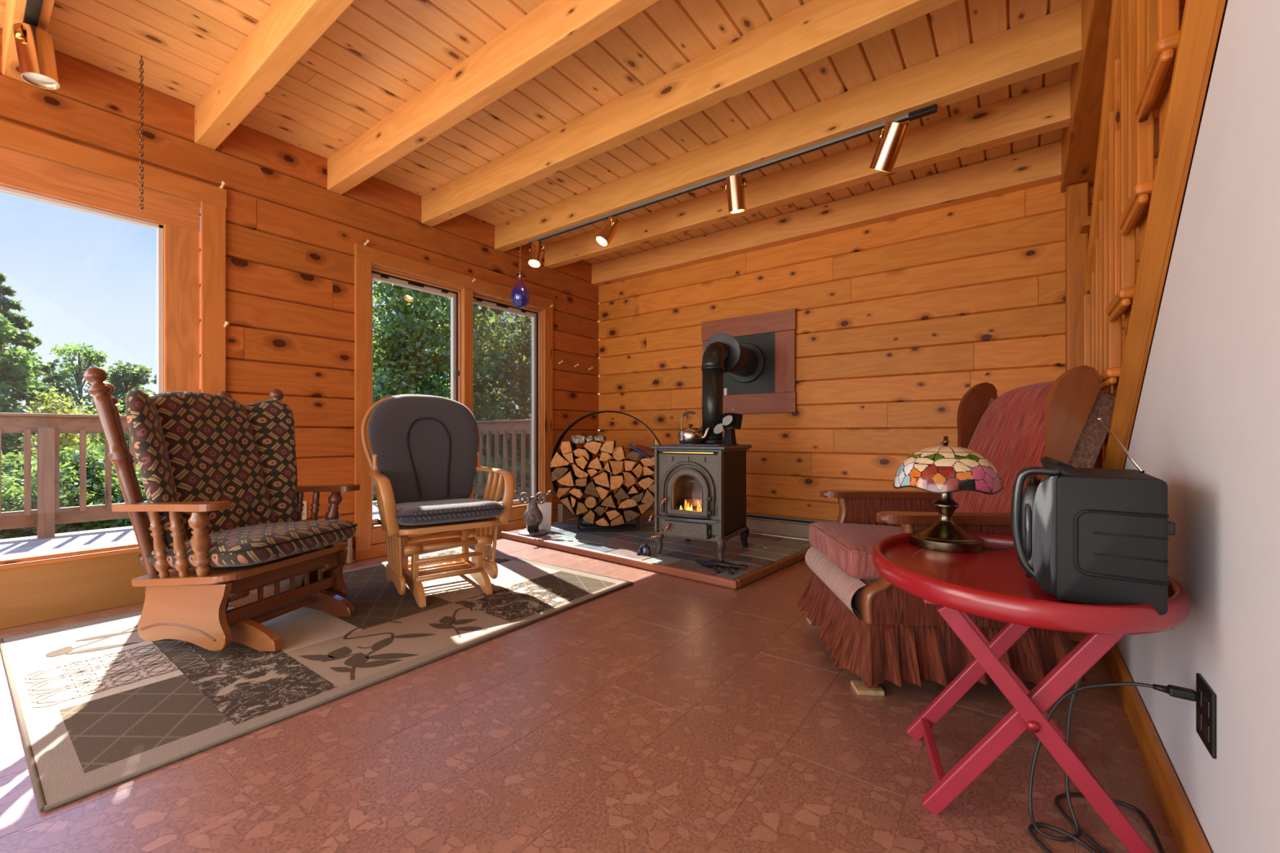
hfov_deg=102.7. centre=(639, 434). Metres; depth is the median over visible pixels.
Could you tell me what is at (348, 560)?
baseboard heater
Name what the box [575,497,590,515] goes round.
log
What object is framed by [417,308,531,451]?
broadleaf tree
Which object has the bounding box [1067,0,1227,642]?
staircase
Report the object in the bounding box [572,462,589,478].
log
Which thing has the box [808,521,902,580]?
seat cushion
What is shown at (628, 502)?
log
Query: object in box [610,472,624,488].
log
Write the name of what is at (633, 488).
log
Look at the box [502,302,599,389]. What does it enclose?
broadleaf tree
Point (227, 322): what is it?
peg
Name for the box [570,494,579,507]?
log
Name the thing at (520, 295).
hanging ornament
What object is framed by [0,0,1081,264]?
ceiling
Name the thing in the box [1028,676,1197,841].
power cord
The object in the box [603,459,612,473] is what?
log
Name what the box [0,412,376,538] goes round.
deck railing
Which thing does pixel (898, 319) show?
wall
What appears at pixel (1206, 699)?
socket
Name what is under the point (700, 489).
wood stove
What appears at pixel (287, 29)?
ceiling beam
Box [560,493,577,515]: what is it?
log
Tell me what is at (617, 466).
log
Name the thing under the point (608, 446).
log
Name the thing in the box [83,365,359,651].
glider rocker
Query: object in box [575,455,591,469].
log
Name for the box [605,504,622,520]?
log
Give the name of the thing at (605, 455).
log
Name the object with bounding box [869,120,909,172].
spotlight
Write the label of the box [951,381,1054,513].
cushion
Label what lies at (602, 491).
log
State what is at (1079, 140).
ceiling beam
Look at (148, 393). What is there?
broadleaf tree
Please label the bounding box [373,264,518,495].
broadleaf tree
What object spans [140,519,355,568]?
seat cushion
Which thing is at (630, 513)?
log
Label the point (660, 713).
floor
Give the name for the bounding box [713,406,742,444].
fan
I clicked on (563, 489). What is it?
log
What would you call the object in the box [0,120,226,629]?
window
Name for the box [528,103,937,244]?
track
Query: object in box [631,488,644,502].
log
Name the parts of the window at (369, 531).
sash, sash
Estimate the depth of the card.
4.31 m
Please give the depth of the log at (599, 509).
4.21 m
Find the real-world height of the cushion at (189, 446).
0.702 m
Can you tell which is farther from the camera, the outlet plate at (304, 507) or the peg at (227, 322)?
the outlet plate at (304, 507)
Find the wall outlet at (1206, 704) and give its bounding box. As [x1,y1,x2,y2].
[1195,673,1216,759]
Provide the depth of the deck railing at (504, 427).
5.73 m
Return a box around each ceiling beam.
[1,0,54,85]
[194,0,355,150]
[327,0,660,195]
[421,0,958,226]
[494,1,1081,251]
[543,78,1070,268]
[591,141,1061,286]
[1060,0,1111,192]
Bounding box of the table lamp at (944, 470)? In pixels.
[893,435,1004,553]
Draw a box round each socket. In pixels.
[1196,686,1202,707]
[1196,708,1202,730]
[1203,696,1209,719]
[1203,720,1209,742]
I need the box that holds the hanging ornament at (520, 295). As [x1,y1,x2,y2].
[510,244,529,307]
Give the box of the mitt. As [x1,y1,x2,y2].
[628,443,654,458]
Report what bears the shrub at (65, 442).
on the ground
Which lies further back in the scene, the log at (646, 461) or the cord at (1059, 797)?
the log at (646, 461)
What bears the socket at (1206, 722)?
attached to the wall outlet at (1206, 704)
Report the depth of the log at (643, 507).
4.21 m
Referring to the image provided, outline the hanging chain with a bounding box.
[138,55,143,213]
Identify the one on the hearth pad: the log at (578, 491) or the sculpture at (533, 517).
the sculpture at (533, 517)
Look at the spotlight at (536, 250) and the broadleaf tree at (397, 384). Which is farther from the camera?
the broadleaf tree at (397, 384)
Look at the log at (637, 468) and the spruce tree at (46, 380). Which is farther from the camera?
the spruce tree at (46, 380)
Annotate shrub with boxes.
[0,443,123,539]
[0,452,66,539]
[5,407,32,450]
[7,456,149,533]
[12,399,120,464]
[23,388,91,465]
[32,447,150,528]
[66,407,105,456]
[119,467,151,527]
[473,454,530,502]
[475,465,530,496]
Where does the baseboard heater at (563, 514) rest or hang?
attached to the wall at (291, 239)
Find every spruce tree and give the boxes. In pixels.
[0,271,55,457]
[5,320,65,457]
[22,361,79,453]
[435,303,519,473]
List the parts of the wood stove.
grate handle, leg, door handle, ash door handle, ash door, door, warming slot trim, plate, plate, leg, leg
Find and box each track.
[22,0,43,26]
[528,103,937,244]
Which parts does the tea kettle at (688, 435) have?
lid, handle, spout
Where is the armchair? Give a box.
[795,365,1115,697]
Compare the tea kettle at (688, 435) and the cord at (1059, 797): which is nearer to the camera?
the cord at (1059, 797)
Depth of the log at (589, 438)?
4.29 m
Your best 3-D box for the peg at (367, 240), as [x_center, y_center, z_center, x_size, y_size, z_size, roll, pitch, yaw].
[-1.856,-1.304,3.478,0.057,0.036,0.022,0,0,37]
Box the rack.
[550,410,660,530]
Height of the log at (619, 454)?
0.117 m
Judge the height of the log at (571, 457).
0.087 m
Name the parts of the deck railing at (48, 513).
post, rail, rail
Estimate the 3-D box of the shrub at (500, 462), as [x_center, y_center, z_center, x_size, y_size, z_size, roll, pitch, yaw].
[-2.402,1.035,8.150,1.772,1.455,1.440,0,0,37]
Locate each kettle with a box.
[678,411,710,444]
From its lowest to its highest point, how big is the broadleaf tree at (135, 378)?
4.781 m
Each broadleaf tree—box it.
[0,313,47,469]
[33,340,124,443]
[92,359,156,439]
[101,387,154,466]
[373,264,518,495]
[373,310,484,501]
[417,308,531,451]
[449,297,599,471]
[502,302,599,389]
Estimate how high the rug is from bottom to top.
0.013 m
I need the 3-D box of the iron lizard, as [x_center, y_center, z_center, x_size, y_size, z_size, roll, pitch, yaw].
[0.471,0.779,3.045,0.344,0.062,0.138,0,0,27]
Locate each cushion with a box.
[125,388,297,549]
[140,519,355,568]
[368,395,479,503]
[395,498,503,525]
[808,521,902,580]
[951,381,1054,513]
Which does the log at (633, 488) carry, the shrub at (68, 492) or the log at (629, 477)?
the log at (629, 477)
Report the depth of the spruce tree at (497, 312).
11.32 m
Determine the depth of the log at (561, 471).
4.20 m
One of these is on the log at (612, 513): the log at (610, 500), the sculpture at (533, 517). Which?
the log at (610, 500)
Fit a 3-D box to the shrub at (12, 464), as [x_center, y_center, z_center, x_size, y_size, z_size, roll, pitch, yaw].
[-7.803,0.950,6.068,1.687,1.621,1.373,0,0,37]
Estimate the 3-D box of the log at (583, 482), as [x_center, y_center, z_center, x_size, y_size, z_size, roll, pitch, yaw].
[-0.483,0.391,4.388,0.092,0.070,0.368,0,0,0]
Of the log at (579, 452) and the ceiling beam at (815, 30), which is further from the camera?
the log at (579, 452)
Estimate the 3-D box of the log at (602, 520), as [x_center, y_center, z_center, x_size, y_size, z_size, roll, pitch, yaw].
[-0.311,0.717,4.395,0.122,0.070,0.380,0,0,0]
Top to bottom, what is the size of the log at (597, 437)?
0.042 m
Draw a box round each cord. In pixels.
[984,545,1014,549]
[1027,792,1164,852]
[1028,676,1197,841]
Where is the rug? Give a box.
[0,546,633,812]
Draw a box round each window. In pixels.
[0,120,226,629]
[354,243,553,560]
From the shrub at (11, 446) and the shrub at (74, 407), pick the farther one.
the shrub at (74, 407)
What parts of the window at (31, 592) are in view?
sill, panel, frame, casing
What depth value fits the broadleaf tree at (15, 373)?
12.78 m
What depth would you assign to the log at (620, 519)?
4.21 m
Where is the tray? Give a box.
[883,542,1168,604]
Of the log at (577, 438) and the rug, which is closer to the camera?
the rug
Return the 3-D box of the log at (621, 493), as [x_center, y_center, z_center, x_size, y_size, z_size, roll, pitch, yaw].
[-0.148,0.484,4.382,0.133,0.103,0.359,0,0,0]
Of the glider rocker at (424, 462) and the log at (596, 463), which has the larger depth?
the log at (596, 463)
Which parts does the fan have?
fan blade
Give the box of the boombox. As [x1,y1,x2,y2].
[1010,417,1175,615]
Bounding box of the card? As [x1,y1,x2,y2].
[526,502,551,530]
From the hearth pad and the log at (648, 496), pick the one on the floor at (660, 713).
the hearth pad
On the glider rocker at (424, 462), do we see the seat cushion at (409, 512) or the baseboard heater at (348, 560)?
the seat cushion at (409, 512)
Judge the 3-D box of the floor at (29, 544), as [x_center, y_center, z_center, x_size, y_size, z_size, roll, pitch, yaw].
[-3.824,0.905,3.209,2.543,0.210,7.105,0,0,37]
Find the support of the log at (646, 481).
on the log at (648, 496)
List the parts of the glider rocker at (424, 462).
armrest, swing rail, cross rod, cross rod, cross rod, cross rod, cross rod, cross rod, cross rod, cross rod, swing rail, armrest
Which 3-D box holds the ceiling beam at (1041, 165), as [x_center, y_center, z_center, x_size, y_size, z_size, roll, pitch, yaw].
[1.070,-1.680,4.266,3.860,0.205,0.108,0,0,37]
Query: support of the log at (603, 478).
on the log at (602, 491)
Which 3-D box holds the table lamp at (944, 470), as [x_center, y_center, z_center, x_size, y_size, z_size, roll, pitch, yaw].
[0.904,0.167,1.514,0.280,0.326,0.280,0,0,37]
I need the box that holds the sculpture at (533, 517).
[514,490,552,536]
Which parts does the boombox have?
trim, carry handle, molding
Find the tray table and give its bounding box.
[871,532,1190,852]
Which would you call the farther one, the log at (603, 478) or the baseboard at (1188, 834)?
the log at (603, 478)
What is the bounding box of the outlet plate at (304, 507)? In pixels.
[302,501,306,519]
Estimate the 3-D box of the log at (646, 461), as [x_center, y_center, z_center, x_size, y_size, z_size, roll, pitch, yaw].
[0.063,0.223,4.393,0.122,0.079,0.363,0,0,0]
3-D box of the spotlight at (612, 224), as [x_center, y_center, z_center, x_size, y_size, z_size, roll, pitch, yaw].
[-0.229,-1.462,3.683,0.147,0.213,0.178,0,0,37]
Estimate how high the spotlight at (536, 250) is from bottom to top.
0.212 m
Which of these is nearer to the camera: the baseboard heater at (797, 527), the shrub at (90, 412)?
the baseboard heater at (797, 527)
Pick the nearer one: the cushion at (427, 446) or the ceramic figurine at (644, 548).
the cushion at (427, 446)
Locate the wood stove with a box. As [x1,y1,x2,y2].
[648,443,751,561]
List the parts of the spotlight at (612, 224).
bulb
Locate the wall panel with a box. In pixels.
[701,308,796,414]
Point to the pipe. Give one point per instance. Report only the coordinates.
(722, 353)
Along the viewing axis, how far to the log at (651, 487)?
4.22 m
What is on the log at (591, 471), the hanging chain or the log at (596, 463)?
the log at (596, 463)
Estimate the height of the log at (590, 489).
0.140 m
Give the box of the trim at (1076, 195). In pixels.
[1065,182,1088,371]
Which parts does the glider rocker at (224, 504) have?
post, post, armrest, panel, post, seat rail, post, rail, rail, panel, armrest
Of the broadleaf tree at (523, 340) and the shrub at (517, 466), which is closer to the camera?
the shrub at (517, 466)
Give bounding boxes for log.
[551,451,572,467]
[551,465,573,481]
[556,484,573,498]
[557,469,578,486]
[560,441,577,453]
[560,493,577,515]
[562,452,578,462]
[568,485,586,497]
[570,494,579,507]
[571,435,588,443]
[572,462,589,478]
[573,447,592,461]
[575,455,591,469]
[575,475,591,486]
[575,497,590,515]
[582,506,597,524]
[584,440,604,454]
[584,480,599,497]
[584,494,599,507]
[585,435,595,442]
[586,467,599,476]
[587,455,604,469]
[592,470,610,487]
[593,435,605,440]
[594,500,606,515]
[595,484,610,499]
[595,511,611,526]
[599,451,613,461]
[600,440,616,453]
[600,490,617,508]
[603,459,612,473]
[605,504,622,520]
[608,458,624,475]
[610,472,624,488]
[610,508,625,525]
[612,445,626,460]
[613,483,630,499]
[617,493,637,508]
[622,469,635,487]
[623,506,640,522]
[624,458,636,471]
[626,449,640,460]
[627,484,638,493]
[631,461,642,477]
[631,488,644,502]
[637,475,654,489]
[638,500,653,514]
[640,455,654,466]
[640,487,654,503]
[643,464,654,475]
[648,481,654,493]
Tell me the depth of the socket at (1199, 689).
0.98 m
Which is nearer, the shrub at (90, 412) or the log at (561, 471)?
the log at (561, 471)
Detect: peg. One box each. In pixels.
[218,180,226,188]
[223,320,230,328]
[363,239,369,245]
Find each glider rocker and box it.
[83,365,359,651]
[360,394,515,607]
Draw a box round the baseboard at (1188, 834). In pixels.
[1104,644,1211,852]
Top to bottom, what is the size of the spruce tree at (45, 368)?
5.329 m
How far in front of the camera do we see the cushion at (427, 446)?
3.01 m
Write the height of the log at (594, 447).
0.111 m
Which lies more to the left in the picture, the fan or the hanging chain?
the hanging chain
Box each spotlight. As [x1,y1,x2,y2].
[12,22,60,89]
[528,240,544,267]
[595,216,620,246]
[724,173,746,213]
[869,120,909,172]
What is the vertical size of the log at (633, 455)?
0.078 m
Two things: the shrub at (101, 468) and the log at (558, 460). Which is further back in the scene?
the shrub at (101, 468)
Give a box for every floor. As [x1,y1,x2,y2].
[0,501,572,565]
[0,515,1180,852]
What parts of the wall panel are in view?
metal plate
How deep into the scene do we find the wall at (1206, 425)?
0.87 m
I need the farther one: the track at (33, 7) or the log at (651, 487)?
the log at (651, 487)
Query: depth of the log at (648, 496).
4.22 m
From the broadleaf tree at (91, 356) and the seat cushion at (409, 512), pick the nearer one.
the seat cushion at (409, 512)
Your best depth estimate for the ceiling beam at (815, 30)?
2.46 m
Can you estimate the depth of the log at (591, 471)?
4.21 m
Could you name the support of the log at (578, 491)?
on the log at (575, 500)
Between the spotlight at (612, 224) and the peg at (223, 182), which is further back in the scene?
the spotlight at (612, 224)
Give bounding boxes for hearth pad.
[498,515,811,589]
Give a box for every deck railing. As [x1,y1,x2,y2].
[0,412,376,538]
[473,419,531,499]
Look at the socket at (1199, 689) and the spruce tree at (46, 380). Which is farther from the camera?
the spruce tree at (46, 380)
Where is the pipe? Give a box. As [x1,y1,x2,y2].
[701,333,764,444]
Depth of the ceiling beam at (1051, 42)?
2.67 m
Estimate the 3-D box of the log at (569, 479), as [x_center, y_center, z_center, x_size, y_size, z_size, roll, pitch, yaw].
[-0.614,0.361,4.410,0.140,0.127,0.383,0,0,0]
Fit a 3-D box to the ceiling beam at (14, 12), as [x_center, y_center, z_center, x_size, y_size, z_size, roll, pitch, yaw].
[-1.239,-1.687,1.149,3.860,0.200,0.092,0,0,37]
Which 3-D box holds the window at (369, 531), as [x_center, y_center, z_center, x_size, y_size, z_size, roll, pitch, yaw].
[-1.428,-0.218,4.206,0.158,2.136,1.810,0,0,37]
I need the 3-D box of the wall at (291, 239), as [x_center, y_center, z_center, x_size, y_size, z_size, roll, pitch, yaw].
[-2.567,-0.478,2.598,0.018,2.663,7.120,0,0,37]
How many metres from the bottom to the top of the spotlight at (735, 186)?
0.218 m
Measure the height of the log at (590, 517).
0.118 m
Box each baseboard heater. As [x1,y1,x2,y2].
[342,537,352,564]
[556,497,601,522]
[746,511,836,539]
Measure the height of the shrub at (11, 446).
2.954 m
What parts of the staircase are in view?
rail, newel post, handrail, stringer molding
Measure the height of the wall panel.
0.841 m
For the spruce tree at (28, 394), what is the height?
6.059 m
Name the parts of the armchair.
arm post, rail, seat, armrest, arm post, arm panel, armrest, arm panel, panel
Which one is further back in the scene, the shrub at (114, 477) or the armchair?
the shrub at (114, 477)
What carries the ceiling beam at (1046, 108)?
attached to the ceiling
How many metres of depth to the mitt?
4.20 m
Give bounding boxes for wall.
[0,27,598,560]
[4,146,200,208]
[598,0,1185,540]
[1115,0,1279,852]
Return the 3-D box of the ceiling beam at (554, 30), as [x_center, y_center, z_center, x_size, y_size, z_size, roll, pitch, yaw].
[-0.454,-1.687,2.209,3.860,0.200,0.092,0,0,37]
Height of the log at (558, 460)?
0.127 m
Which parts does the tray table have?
leg, leg, leg, leg, under rail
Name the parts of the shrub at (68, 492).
stem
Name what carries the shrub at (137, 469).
on the ground
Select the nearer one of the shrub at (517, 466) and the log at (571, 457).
the log at (571, 457)
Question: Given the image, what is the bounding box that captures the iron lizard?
[695,559,747,574]
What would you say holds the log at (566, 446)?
on the log at (571, 457)
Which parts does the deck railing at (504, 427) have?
rail, rail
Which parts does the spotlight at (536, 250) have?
bulb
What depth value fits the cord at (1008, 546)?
1.46 m
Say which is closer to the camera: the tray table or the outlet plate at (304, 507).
the tray table
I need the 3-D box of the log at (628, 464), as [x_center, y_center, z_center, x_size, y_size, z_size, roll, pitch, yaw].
[-0.080,0.255,4.387,0.100,0.085,0.363,0,0,0]
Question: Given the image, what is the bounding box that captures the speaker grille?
[1020,484,1037,573]
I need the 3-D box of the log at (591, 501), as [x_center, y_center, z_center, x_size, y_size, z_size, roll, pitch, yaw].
[-0.405,0.555,4.398,0.095,0.096,0.398,0,0,0]
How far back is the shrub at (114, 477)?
6.47 m
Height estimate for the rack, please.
1.008 m
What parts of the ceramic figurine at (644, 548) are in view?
arm, arm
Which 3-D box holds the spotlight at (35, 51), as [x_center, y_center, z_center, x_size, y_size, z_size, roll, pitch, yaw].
[-2.328,-1.463,1.977,0.118,0.208,0.118,0,0,37]
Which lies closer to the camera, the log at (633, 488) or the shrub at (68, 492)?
the log at (633, 488)
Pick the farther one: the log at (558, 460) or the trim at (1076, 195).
the log at (558, 460)
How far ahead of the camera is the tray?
1.21 m
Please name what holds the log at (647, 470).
on the log at (646, 481)
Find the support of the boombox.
on the tray table
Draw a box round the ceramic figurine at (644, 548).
[636,543,650,555]
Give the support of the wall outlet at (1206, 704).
attached to the wall at (1206, 425)
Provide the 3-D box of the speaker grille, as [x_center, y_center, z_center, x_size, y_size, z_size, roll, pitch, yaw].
[0.824,0.198,1.078,0.045,0.185,0.110,0,0,39]
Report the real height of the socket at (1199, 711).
0.030 m

